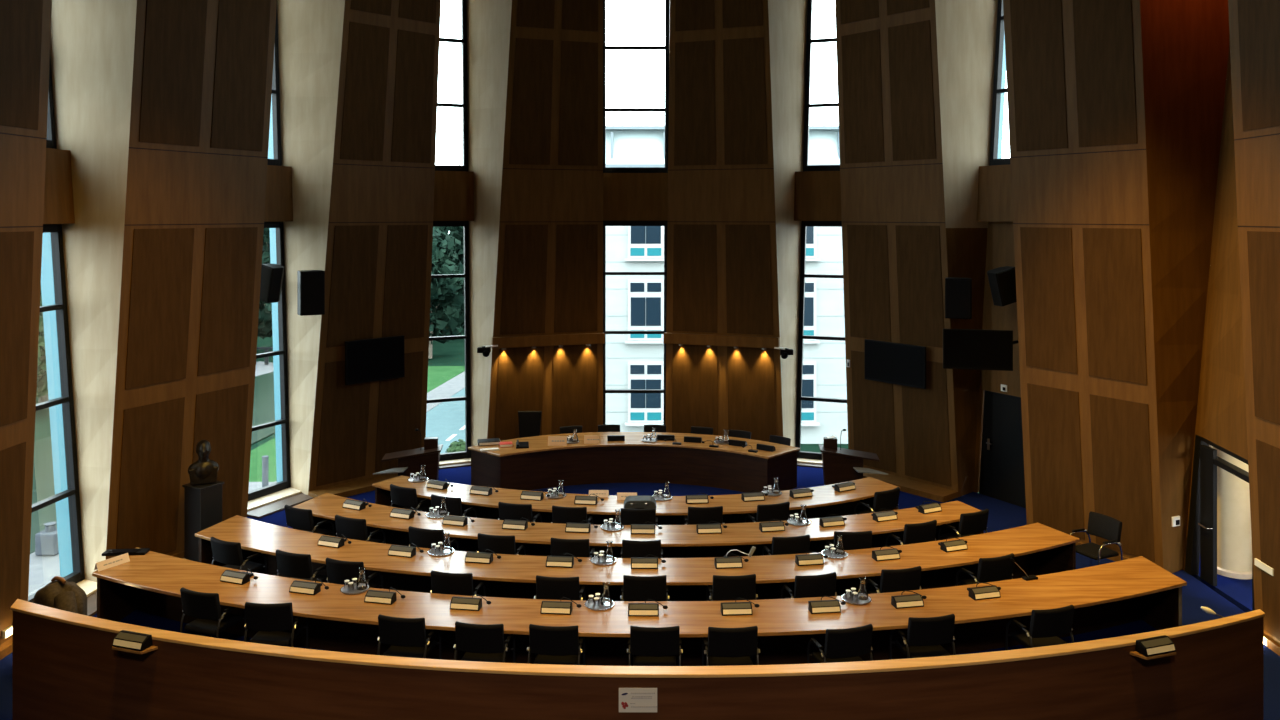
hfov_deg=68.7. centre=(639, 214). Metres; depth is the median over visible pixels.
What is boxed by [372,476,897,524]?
curved desk
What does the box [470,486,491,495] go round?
unit
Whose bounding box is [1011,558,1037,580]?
gooseneck microphone
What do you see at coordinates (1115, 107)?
wall
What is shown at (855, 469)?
shelf
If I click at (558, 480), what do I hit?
carafe
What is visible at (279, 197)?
trim
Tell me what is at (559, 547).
chair
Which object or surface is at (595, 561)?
serving tray
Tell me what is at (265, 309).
leafy tree
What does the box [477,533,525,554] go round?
chair
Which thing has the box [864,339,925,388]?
wall screen
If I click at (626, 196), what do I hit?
trim
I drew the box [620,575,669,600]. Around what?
chair
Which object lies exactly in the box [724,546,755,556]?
gooseneck microphone
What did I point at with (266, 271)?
grille
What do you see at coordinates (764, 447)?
unit
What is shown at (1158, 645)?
unit
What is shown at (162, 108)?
wall
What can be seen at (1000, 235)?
wall
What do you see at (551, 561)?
unit
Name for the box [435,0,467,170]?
window
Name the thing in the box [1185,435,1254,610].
door
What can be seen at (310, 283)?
loudspeaker
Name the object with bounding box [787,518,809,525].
serving tray
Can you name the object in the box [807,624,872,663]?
chair
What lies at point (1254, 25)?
wall
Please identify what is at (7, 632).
step light
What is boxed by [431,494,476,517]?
chair
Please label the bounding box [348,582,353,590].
water glass
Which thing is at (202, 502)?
pedestal
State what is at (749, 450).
gooseneck microphone
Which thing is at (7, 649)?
baseboard
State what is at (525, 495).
unit
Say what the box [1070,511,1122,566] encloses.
chair
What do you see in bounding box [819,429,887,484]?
lectern
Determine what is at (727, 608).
unit
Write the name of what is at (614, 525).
carafe
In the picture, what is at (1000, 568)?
chair
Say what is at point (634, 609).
unit
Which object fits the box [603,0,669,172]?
window
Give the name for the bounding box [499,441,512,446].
folder
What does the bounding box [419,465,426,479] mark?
carafe
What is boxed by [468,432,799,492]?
curved desk
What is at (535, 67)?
wall
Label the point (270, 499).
window
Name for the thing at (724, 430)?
carafe
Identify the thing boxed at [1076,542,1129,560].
baseboard
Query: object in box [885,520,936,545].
chair
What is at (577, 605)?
gooseneck microphone
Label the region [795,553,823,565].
unit
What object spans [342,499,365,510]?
unit
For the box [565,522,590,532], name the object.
unit
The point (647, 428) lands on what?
chair
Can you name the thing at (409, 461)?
lectern
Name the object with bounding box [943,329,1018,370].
wall screen
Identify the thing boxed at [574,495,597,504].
unit
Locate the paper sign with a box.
[619,688,656,711]
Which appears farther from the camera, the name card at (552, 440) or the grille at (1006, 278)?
the name card at (552, 440)
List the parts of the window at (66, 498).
sill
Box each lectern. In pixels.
[373,429,442,480]
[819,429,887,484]
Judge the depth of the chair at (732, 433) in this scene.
18.75 m
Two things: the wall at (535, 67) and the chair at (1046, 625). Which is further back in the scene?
the wall at (535, 67)
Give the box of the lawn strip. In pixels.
[249,366,464,481]
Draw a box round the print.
[630,693,656,706]
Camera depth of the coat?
10.43 m
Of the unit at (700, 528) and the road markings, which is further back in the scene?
the road markings
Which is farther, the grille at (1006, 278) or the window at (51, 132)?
the grille at (1006, 278)
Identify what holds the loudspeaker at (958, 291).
attached to the wall at (915, 78)
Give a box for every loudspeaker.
[260,263,284,302]
[297,270,324,315]
[945,277,971,318]
[987,266,1016,305]
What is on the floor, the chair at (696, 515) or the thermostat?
the chair at (696, 515)
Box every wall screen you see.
[345,335,404,384]
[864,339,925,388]
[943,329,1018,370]
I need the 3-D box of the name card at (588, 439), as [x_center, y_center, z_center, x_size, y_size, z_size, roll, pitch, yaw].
[-0.930,4.345,18.145,0.300,0.150,0.090,0,0,0]
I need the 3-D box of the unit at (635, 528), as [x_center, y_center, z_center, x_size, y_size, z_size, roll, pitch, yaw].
[0.042,4.368,13.019,0.340,0.104,0.132,0,0,1]
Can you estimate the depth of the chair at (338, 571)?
11.52 m
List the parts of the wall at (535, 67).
acoustic panel, acoustic panel, acoustic panel, acoustic panel, acoustic panel, acoustic panel, acoustic panel, acoustic panel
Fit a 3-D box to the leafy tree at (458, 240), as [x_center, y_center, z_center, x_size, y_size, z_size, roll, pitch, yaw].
[-16.348,2.539,80.136,9.640,13.859,12.303,0,0,0]
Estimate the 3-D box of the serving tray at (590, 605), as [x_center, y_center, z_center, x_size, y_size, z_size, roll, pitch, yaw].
[-0.459,4.412,10.608,0.336,0.016,0.336,0,0,0]
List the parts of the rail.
rail, post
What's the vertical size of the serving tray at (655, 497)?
0.016 m
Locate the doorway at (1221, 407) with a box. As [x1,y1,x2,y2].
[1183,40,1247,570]
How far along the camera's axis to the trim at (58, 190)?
12.89 m
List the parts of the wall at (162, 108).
acoustic panel, acoustic panel, acoustic panel, acoustic panel, acoustic panel, acoustic panel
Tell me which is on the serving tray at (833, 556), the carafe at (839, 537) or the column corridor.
the carafe at (839, 537)
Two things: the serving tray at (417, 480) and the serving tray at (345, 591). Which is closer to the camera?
the serving tray at (345, 591)
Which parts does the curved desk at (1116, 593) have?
panel, modesty panel, panel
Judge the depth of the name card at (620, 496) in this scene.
14.55 m
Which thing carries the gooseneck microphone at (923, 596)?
on the curved desk at (1116, 593)
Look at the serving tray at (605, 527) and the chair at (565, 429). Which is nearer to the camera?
the serving tray at (605, 527)
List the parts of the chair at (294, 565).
backrest, seat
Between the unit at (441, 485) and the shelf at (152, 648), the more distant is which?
the unit at (441, 485)
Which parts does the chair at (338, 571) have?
backrest, seat, frame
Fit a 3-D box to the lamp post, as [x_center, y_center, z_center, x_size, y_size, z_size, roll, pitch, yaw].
[-12.250,8.510,30.600,0.220,1.320,0.220,0,0,0]
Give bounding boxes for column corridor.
[1211,446,1251,578]
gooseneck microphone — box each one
[245,569,257,579]
[315,579,328,589]
[560,597,580,607]
[645,599,667,608]
[664,438,681,444]
[702,440,718,447]
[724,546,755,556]
[735,598,759,607]
[742,445,757,452]
[821,596,845,604]
[902,590,926,598]
[967,582,1000,590]
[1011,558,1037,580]
[1201,606,1223,617]
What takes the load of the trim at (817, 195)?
attached to the wall at (737, 68)
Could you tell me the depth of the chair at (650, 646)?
9.66 m
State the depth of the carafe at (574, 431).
18.27 m
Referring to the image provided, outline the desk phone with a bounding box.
[516,440,528,448]
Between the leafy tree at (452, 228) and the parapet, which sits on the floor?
the parapet
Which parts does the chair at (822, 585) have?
frame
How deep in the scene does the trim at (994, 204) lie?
17.12 m
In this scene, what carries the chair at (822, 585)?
on the floor
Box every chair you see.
[180,587,246,641]
[210,537,266,573]
[244,602,307,648]
[276,549,333,583]
[284,505,334,535]
[325,557,382,588]
[335,515,385,543]
[377,614,440,658]
[390,484,431,511]
[408,526,458,550]
[430,570,485,596]
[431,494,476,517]
[453,621,514,662]
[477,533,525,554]
[498,502,541,522]
[518,411,541,437]
[527,624,584,664]
[534,575,585,600]
[551,506,592,523]
[551,538,594,557]
[560,426,581,433]
[598,425,619,431]
[619,508,657,524]
[620,540,662,557]
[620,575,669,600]
[627,626,682,665]
[644,425,665,431]
[683,506,724,524]
[691,426,712,434]
[702,626,759,665]
[706,574,757,600]
[729,429,750,438]
[744,501,789,522]
[762,535,809,555]
[769,435,790,445]
[781,572,836,598]
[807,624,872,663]
[825,531,871,549]
[854,487,899,514]
[864,566,921,593]
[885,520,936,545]
[890,614,955,659]
[938,509,988,539]
[956,553,1014,585]
[1005,605,1073,649]
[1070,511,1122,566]
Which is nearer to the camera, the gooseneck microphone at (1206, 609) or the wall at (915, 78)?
the gooseneck microphone at (1206, 609)
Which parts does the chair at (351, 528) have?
backrest, seat, frame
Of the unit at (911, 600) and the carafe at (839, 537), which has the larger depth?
the carafe at (839, 537)
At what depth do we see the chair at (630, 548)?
12.22 m
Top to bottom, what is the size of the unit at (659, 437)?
0.104 m
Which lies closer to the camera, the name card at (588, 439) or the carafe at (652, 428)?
the name card at (588, 439)
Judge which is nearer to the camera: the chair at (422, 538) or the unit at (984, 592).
the unit at (984, 592)
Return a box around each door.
[979,390,1025,507]
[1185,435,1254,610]
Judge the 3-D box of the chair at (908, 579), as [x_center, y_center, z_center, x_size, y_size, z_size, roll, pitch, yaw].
[3.111,4.713,11.474,0.586,0.916,0.526,0,0,-14]
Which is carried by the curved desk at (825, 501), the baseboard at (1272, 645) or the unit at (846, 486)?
the unit at (846, 486)
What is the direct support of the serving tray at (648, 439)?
on the curved desk at (540, 465)
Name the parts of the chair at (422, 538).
backrest, frame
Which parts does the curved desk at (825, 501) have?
panel, modesty panel, panel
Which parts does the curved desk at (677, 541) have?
panel, modesty panel, panel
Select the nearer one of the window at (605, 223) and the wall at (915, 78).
the wall at (915, 78)
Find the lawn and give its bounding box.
[34,326,847,451]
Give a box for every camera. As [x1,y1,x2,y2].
[477,345,497,356]
[774,347,792,358]
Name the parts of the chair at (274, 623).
frame, backrest, seat, frame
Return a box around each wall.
[0,0,51,648]
[50,0,276,581]
[277,0,440,494]
[467,0,604,445]
[663,0,807,446]
[835,0,997,496]
[973,222,1020,492]
[1003,0,1229,572]
[1228,0,1279,644]
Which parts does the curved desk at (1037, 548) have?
panel, modesty panel, panel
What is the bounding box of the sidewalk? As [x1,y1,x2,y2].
[271,371,464,483]
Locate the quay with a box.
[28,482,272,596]
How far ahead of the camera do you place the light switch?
11.30 m
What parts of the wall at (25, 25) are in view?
acoustic panel, acoustic panel, acoustic panel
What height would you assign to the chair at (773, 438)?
0.852 m
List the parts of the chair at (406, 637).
frame, backrest, seat, frame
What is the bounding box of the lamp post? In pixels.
[262,455,268,486]
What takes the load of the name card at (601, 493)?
on the curved desk at (825, 501)
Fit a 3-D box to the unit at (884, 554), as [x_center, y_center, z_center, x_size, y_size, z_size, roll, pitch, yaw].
[3.166,4.368,12.043,0.340,0.104,0.132,0,0,-14]
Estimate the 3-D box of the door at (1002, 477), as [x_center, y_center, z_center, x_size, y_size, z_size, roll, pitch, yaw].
[6.650,4.245,16.886,0.209,1.970,1.271,0,0,-29]
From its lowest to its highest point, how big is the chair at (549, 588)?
0.916 m
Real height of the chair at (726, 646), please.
0.916 m
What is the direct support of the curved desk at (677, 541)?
on the floor
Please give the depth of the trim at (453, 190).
19.41 m
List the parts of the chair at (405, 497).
backrest, seat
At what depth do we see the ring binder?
17.98 m
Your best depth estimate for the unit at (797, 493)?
14.67 m
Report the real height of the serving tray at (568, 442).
0.016 m
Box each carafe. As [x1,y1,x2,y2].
[356,567,367,589]
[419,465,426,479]
[439,498,447,514]
[442,532,451,552]
[557,480,564,495]
[571,429,577,441]
[600,582,611,605]
[604,541,614,561]
[613,510,622,527]
[650,428,656,440]
[662,481,670,497]
[722,430,728,442]
[772,478,779,493]
[799,505,807,522]
[836,535,844,554]
[858,577,868,599]
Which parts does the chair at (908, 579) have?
frame, backrest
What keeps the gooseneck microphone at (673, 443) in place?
on the curved desk at (540, 465)
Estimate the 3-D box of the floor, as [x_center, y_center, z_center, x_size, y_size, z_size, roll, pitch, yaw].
[2.050,5.345,8.600,20.900,0.350,23.800,0,0,0]
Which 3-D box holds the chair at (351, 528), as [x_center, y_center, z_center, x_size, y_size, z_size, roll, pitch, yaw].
[-4.012,4.713,13.368,0.586,0.916,0.526,0,0,23]
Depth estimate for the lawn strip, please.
36.92 m
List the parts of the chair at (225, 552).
backrest, seat, frame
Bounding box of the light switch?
[1254,558,1273,575]
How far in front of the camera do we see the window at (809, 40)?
19.68 m
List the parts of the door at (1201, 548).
handle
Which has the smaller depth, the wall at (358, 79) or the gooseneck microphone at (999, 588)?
the gooseneck microphone at (999, 588)
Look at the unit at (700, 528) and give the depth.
13.00 m
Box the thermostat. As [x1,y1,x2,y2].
[1171,516,1179,526]
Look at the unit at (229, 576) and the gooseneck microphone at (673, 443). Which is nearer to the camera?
the unit at (229, 576)
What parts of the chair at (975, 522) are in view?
frame, seat, backrest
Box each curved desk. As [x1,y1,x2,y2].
[92,547,1186,665]
[195,515,1079,600]
[293,493,982,557]
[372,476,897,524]
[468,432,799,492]
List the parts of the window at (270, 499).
frame, sill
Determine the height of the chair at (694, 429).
0.852 m
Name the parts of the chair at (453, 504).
backrest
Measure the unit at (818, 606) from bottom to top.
0.104 m
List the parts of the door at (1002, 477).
handle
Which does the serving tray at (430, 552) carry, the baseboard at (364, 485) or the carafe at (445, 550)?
the carafe at (445, 550)
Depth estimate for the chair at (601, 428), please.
19.24 m
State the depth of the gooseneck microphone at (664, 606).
10.45 m
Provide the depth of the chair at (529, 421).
19.20 m
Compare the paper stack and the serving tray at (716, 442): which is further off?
the serving tray at (716, 442)
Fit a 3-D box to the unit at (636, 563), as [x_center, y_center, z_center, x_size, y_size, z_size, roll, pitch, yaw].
[0.057,4.368,11.749,0.340,0.104,0.132,0,0,0]
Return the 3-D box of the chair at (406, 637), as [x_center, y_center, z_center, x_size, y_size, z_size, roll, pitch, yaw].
[-2.499,4.713,10.114,0.586,0.916,0.526,0,0,10]
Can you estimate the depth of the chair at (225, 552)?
12.24 m
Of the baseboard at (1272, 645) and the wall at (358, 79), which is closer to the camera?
the baseboard at (1272, 645)
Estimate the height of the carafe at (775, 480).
0.234 m
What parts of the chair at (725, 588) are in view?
frame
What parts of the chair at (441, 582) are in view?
frame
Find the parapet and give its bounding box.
[10,599,1265,719]
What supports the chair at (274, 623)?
on the floor
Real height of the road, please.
0.200 m
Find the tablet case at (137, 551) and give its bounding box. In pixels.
[102,548,149,555]
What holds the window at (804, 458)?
in the wall at (915, 78)
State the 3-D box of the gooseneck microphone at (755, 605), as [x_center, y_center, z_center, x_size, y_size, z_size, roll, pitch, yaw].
[1.159,4.368,10.553,0.381,0.104,0.123,0,0,12]
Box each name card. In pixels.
[94,553,129,571]
[548,436,566,445]
[584,435,599,443]
[589,490,608,496]
[617,493,636,499]
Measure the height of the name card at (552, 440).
0.170 m
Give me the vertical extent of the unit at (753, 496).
0.104 m
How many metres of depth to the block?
25.16 m
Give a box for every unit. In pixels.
[112,630,152,650]
[220,570,249,584]
[289,580,320,594]
[317,535,343,547]
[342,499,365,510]
[364,590,396,604]
[388,545,415,557]
[390,508,413,519]
[426,480,447,489]
[442,515,467,526]
[450,596,481,610]
[465,551,492,563]
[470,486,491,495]
[502,519,527,529]
[520,491,543,500]
[540,601,571,614]
[546,556,573,567]
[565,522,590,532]
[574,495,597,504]
[607,435,624,440]
[628,603,658,616]
[631,524,654,533]
[631,558,657,568]
[657,434,674,440]
[684,436,701,442]
[686,495,708,503]
[696,524,721,533]
[714,557,742,568]
[721,602,752,615]
[729,439,746,446]
[741,492,764,501]
[756,443,775,451]
[759,521,784,531]
[789,488,812,498]
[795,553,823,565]
[808,599,840,613]
[819,516,844,526]
[834,481,855,491]
[872,548,899,560]
[873,510,896,521]
[891,594,923,608]
[918,502,941,513]
[940,539,967,551]
[968,585,1000,599]
[1135,635,1175,656]
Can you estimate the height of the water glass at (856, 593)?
0.100 m
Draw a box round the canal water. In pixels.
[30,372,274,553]
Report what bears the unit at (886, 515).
on the curved desk at (677, 541)
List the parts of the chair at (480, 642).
backrest, seat, frame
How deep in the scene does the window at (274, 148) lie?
17.53 m
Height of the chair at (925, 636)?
0.916 m
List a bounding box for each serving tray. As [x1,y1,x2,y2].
[340,583,369,594]
[408,476,427,482]
[426,510,449,517]
[428,546,453,555]
[545,492,566,498]
[567,439,579,443]
[585,598,613,610]
[590,555,616,564]
[601,522,623,530]
[642,438,657,441]
[652,494,672,500]
[713,440,728,443]
[761,489,781,495]
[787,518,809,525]
[821,549,847,558]
[842,592,871,604]
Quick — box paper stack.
[480,448,498,451]
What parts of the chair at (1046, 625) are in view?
frame, seat, backrest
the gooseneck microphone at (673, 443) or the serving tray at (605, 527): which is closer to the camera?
the serving tray at (605, 527)
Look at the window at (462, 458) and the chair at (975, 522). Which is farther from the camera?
the window at (462, 458)
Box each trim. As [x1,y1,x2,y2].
[43,148,74,223]
[264,165,292,221]
[433,171,473,220]
[603,173,667,220]
[794,171,841,220]
[977,165,1012,221]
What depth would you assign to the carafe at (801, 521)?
13.49 m
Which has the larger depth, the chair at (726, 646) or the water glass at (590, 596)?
the water glass at (590, 596)
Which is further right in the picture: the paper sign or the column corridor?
the column corridor
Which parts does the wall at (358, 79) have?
acoustic panel, acoustic panel, acoustic panel, acoustic panel, acoustic panel, acoustic panel, acoustic panel, acoustic panel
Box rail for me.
[257,347,272,364]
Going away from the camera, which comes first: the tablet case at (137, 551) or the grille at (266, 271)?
the tablet case at (137, 551)
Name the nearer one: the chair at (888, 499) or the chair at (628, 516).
the chair at (628, 516)
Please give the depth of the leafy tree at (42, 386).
42.69 m
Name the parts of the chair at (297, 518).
backrest, seat, frame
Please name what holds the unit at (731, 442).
on the curved desk at (540, 465)
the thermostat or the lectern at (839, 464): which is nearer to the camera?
the thermostat
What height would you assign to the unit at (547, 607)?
0.104 m
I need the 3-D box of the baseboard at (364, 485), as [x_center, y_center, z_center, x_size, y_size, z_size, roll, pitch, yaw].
[-5.045,5.120,17.882,0.500,0.100,2.484,0,0,44]
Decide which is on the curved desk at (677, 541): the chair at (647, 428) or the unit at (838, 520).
the unit at (838, 520)
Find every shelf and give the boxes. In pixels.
[112,646,157,654]
[373,467,407,474]
[853,467,887,474]
[1130,651,1175,659]
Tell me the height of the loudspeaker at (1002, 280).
0.660 m
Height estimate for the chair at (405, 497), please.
0.916 m
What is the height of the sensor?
0.120 m
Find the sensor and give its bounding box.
[1001,384,1006,391]
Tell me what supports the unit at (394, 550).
on the curved desk at (1037, 548)
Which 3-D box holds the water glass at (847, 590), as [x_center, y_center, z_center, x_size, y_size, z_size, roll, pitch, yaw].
[2.394,4.365,10.760,0.072,0.100,0.072,0,0,0]
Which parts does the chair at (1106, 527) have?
frame, seat, backrest, frame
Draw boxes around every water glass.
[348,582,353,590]
[588,595,593,603]
[593,597,599,606]
[845,589,850,597]
[852,592,857,600]
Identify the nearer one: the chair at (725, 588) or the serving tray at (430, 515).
the chair at (725, 588)
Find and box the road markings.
[445,425,464,440]
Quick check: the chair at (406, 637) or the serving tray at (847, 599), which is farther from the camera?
the serving tray at (847, 599)
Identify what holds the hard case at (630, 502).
on the curved desk at (825, 501)
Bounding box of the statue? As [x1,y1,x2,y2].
[188,440,218,484]
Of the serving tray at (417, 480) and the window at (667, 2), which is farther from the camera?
the window at (667, 2)
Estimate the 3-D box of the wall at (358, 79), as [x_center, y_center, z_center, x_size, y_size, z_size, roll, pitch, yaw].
[-5.359,-0.580,18.289,3.318,11.500,0.864,0,0,-38]
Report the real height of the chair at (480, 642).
0.916 m
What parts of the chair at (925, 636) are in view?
frame, seat, backrest, frame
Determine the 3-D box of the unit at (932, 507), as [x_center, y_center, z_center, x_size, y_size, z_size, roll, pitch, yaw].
[4.323,4.368,13.951,0.340,0.104,0.132,0,0,-25]
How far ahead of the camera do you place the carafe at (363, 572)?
11.09 m
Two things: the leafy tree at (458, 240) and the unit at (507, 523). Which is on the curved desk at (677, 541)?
the unit at (507, 523)
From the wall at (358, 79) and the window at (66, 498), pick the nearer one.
the window at (66, 498)
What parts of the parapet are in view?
rail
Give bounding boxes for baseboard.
[0,641,12,659]
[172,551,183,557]
[308,473,438,497]
[863,467,957,501]
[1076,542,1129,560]
[1263,634,1279,655]
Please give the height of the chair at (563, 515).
0.916 m
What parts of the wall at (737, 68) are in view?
acoustic panel, acoustic panel, acoustic panel, acoustic panel, acoustic panel, acoustic panel, acoustic panel, acoustic panel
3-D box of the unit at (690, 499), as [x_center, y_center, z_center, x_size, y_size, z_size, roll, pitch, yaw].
[0.877,4.368,14.392,0.340,0.104,0.132,0,0,-4]
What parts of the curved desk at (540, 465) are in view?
panel, panel, panel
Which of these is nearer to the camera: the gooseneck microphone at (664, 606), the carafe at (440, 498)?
the gooseneck microphone at (664, 606)
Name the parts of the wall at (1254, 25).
acoustic panel, acoustic panel, acoustic panel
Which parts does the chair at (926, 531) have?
frame, backrest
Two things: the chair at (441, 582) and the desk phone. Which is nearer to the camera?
the chair at (441, 582)
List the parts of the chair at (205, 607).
frame, backrest, seat, frame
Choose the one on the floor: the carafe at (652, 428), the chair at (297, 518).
the chair at (297, 518)
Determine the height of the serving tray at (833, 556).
0.016 m
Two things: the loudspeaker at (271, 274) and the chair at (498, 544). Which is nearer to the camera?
the chair at (498, 544)
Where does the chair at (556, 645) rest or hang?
on the floor
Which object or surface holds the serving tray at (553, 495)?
on the curved desk at (825, 501)
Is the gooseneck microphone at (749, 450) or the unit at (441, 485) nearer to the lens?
the unit at (441, 485)
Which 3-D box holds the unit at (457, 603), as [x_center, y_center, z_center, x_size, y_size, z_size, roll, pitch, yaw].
[-1.957,4.368,10.526,0.340,0.104,0.132,0,0,8]
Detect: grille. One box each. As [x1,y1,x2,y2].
[260,266,271,301]
[997,269,1016,304]
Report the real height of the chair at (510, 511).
0.916 m
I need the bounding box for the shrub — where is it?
[445,439,465,452]
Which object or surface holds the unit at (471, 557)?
on the curved desk at (1037, 548)
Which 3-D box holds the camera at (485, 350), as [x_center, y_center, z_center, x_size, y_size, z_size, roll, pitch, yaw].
[-3.114,2.763,19.040,0.285,0.210,0.431,0,0,26]
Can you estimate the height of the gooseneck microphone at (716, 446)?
0.104 m
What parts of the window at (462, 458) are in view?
sill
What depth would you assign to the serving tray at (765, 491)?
14.84 m
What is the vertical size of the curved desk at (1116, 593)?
0.750 m
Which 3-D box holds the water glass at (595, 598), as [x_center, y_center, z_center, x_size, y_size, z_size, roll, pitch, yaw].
[-0.489,4.365,10.543,0.072,0.100,0.072,0,0,0]
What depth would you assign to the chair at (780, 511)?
13.76 m
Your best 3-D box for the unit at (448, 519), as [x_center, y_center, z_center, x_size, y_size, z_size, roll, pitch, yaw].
[-2.645,4.368,13.381,0.340,0.104,0.132,0,0,16]
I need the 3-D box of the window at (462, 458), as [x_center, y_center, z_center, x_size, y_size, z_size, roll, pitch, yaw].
[-4.096,2.640,19.314,1.299,5.060,0.535,0,0,-23]
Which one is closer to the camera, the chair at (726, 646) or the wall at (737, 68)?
the chair at (726, 646)
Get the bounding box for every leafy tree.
[36,289,48,408]
[257,228,272,338]
[428,227,463,358]
[435,164,463,265]
[450,226,463,237]
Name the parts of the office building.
pane, cyan panel, pane, cyan panel, cyan panel, pane, cyan panel, pane, pane, cyan panel, pane, cyan panel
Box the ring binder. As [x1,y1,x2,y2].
[477,438,500,445]
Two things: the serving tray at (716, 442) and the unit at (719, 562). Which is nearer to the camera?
the unit at (719, 562)
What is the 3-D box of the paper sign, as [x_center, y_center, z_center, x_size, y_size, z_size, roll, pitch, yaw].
[-0.017,4.090,7.891,0.325,0.205,0.004,0,0,0]
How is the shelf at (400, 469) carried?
attached to the lectern at (409, 461)
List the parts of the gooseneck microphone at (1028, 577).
plate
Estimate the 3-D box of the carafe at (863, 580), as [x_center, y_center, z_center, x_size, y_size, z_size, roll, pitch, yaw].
[2.564,4.296,10.780,0.136,0.234,0.136,0,0,0]
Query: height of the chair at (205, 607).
0.916 m
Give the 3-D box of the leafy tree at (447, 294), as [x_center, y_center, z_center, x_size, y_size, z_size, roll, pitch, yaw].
[-13.357,4.952,59.706,5.448,8.459,6.327,0,0,0]
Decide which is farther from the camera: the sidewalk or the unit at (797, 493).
the sidewalk
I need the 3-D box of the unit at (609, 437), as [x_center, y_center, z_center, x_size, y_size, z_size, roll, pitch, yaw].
[-0.471,4.368,18.364,0.340,0.104,0.132,0,0,-2]
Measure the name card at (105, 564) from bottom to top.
0.100 m
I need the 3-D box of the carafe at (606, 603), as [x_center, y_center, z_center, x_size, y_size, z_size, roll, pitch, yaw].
[-0.384,4.296,10.628,0.136,0.234,0.136,0,0,0]
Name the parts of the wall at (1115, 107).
acoustic panel, acoustic panel, acoustic panel, acoustic panel, acoustic panel, acoustic panel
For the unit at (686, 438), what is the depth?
18.18 m
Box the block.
[35,522,58,555]
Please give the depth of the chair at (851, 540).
12.56 m
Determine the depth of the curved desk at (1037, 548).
12.08 m
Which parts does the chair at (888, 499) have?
frame, seat, backrest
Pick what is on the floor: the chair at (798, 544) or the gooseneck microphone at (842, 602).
the chair at (798, 544)
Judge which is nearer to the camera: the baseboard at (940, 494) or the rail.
the baseboard at (940, 494)
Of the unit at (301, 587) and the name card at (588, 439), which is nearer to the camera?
the unit at (301, 587)
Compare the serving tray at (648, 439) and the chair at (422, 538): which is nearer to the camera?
the chair at (422, 538)
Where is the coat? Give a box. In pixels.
[33,576,86,615]
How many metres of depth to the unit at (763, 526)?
13.09 m
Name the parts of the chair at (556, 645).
frame, backrest, seat, frame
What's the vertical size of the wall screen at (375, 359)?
0.818 m
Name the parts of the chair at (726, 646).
frame, seat, backrest, frame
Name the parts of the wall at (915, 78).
acoustic panel, acoustic panel, acoustic panel, acoustic panel, acoustic panel, acoustic panel, acoustic panel, acoustic panel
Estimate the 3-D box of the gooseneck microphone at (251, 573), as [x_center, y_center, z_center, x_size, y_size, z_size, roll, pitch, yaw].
[-4.746,4.368,11.411,0.381,0.104,0.123,0,0,34]
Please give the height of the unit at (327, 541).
0.104 m
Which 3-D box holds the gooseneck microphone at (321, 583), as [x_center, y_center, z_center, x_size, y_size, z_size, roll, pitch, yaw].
[-3.796,4.368,11.102,0.381,0.104,0.123,0,0,30]
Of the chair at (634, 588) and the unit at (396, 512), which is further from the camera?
the unit at (396, 512)
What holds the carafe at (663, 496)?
on the serving tray at (655, 497)
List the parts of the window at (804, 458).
sill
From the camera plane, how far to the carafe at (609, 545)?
12.00 m
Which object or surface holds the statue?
on the pedestal
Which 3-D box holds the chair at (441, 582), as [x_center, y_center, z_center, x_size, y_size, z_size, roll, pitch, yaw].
[-2.215,4.713,11.348,0.586,0.916,0.526,0,0,10]
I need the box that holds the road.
[426,388,464,452]
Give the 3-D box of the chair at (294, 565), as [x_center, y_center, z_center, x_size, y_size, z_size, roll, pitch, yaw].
[-4.317,4.713,12.002,0.586,0.916,0.526,0,0,21]
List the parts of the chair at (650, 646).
frame, seat, backrest, frame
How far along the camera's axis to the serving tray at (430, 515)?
13.80 m
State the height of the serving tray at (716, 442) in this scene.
0.016 m
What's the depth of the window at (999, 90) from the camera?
17.43 m
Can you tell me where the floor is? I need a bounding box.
[0,466,1279,719]
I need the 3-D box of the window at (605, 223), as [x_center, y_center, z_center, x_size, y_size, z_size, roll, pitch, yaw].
[-0.124,2.640,20.323,1.499,5.060,0.465,0,0,0]
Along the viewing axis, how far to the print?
7.89 m
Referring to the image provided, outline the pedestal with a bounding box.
[182,480,223,561]
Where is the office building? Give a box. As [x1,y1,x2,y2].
[606,126,847,443]
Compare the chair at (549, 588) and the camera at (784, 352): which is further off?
the camera at (784, 352)
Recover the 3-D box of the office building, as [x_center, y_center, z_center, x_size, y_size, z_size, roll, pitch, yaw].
[5.000,2.813,43.800,19.900,12.953,12.400,0,0,0]
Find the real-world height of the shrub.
0.888 m
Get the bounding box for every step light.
[2,625,12,638]
[1263,636,1267,646]
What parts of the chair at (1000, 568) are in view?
frame, seat, backrest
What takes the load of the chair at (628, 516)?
on the floor
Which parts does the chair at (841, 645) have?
frame, seat, backrest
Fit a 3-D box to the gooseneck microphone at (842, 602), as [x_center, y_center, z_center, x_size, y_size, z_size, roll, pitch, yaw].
[2.136,4.368,10.611,0.381,0.104,0.123,0,0,8]
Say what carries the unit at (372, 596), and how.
on the curved desk at (1116, 593)
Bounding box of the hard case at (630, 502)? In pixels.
[624,496,655,508]
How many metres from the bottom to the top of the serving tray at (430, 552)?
0.016 m
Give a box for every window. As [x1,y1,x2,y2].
[28,224,96,615]
[46,55,56,148]
[247,221,312,517]
[267,9,281,165]
[427,221,470,468]
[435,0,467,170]
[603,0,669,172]
[603,221,667,424]
[795,221,846,467]
[803,0,839,170]
[989,0,1009,165]

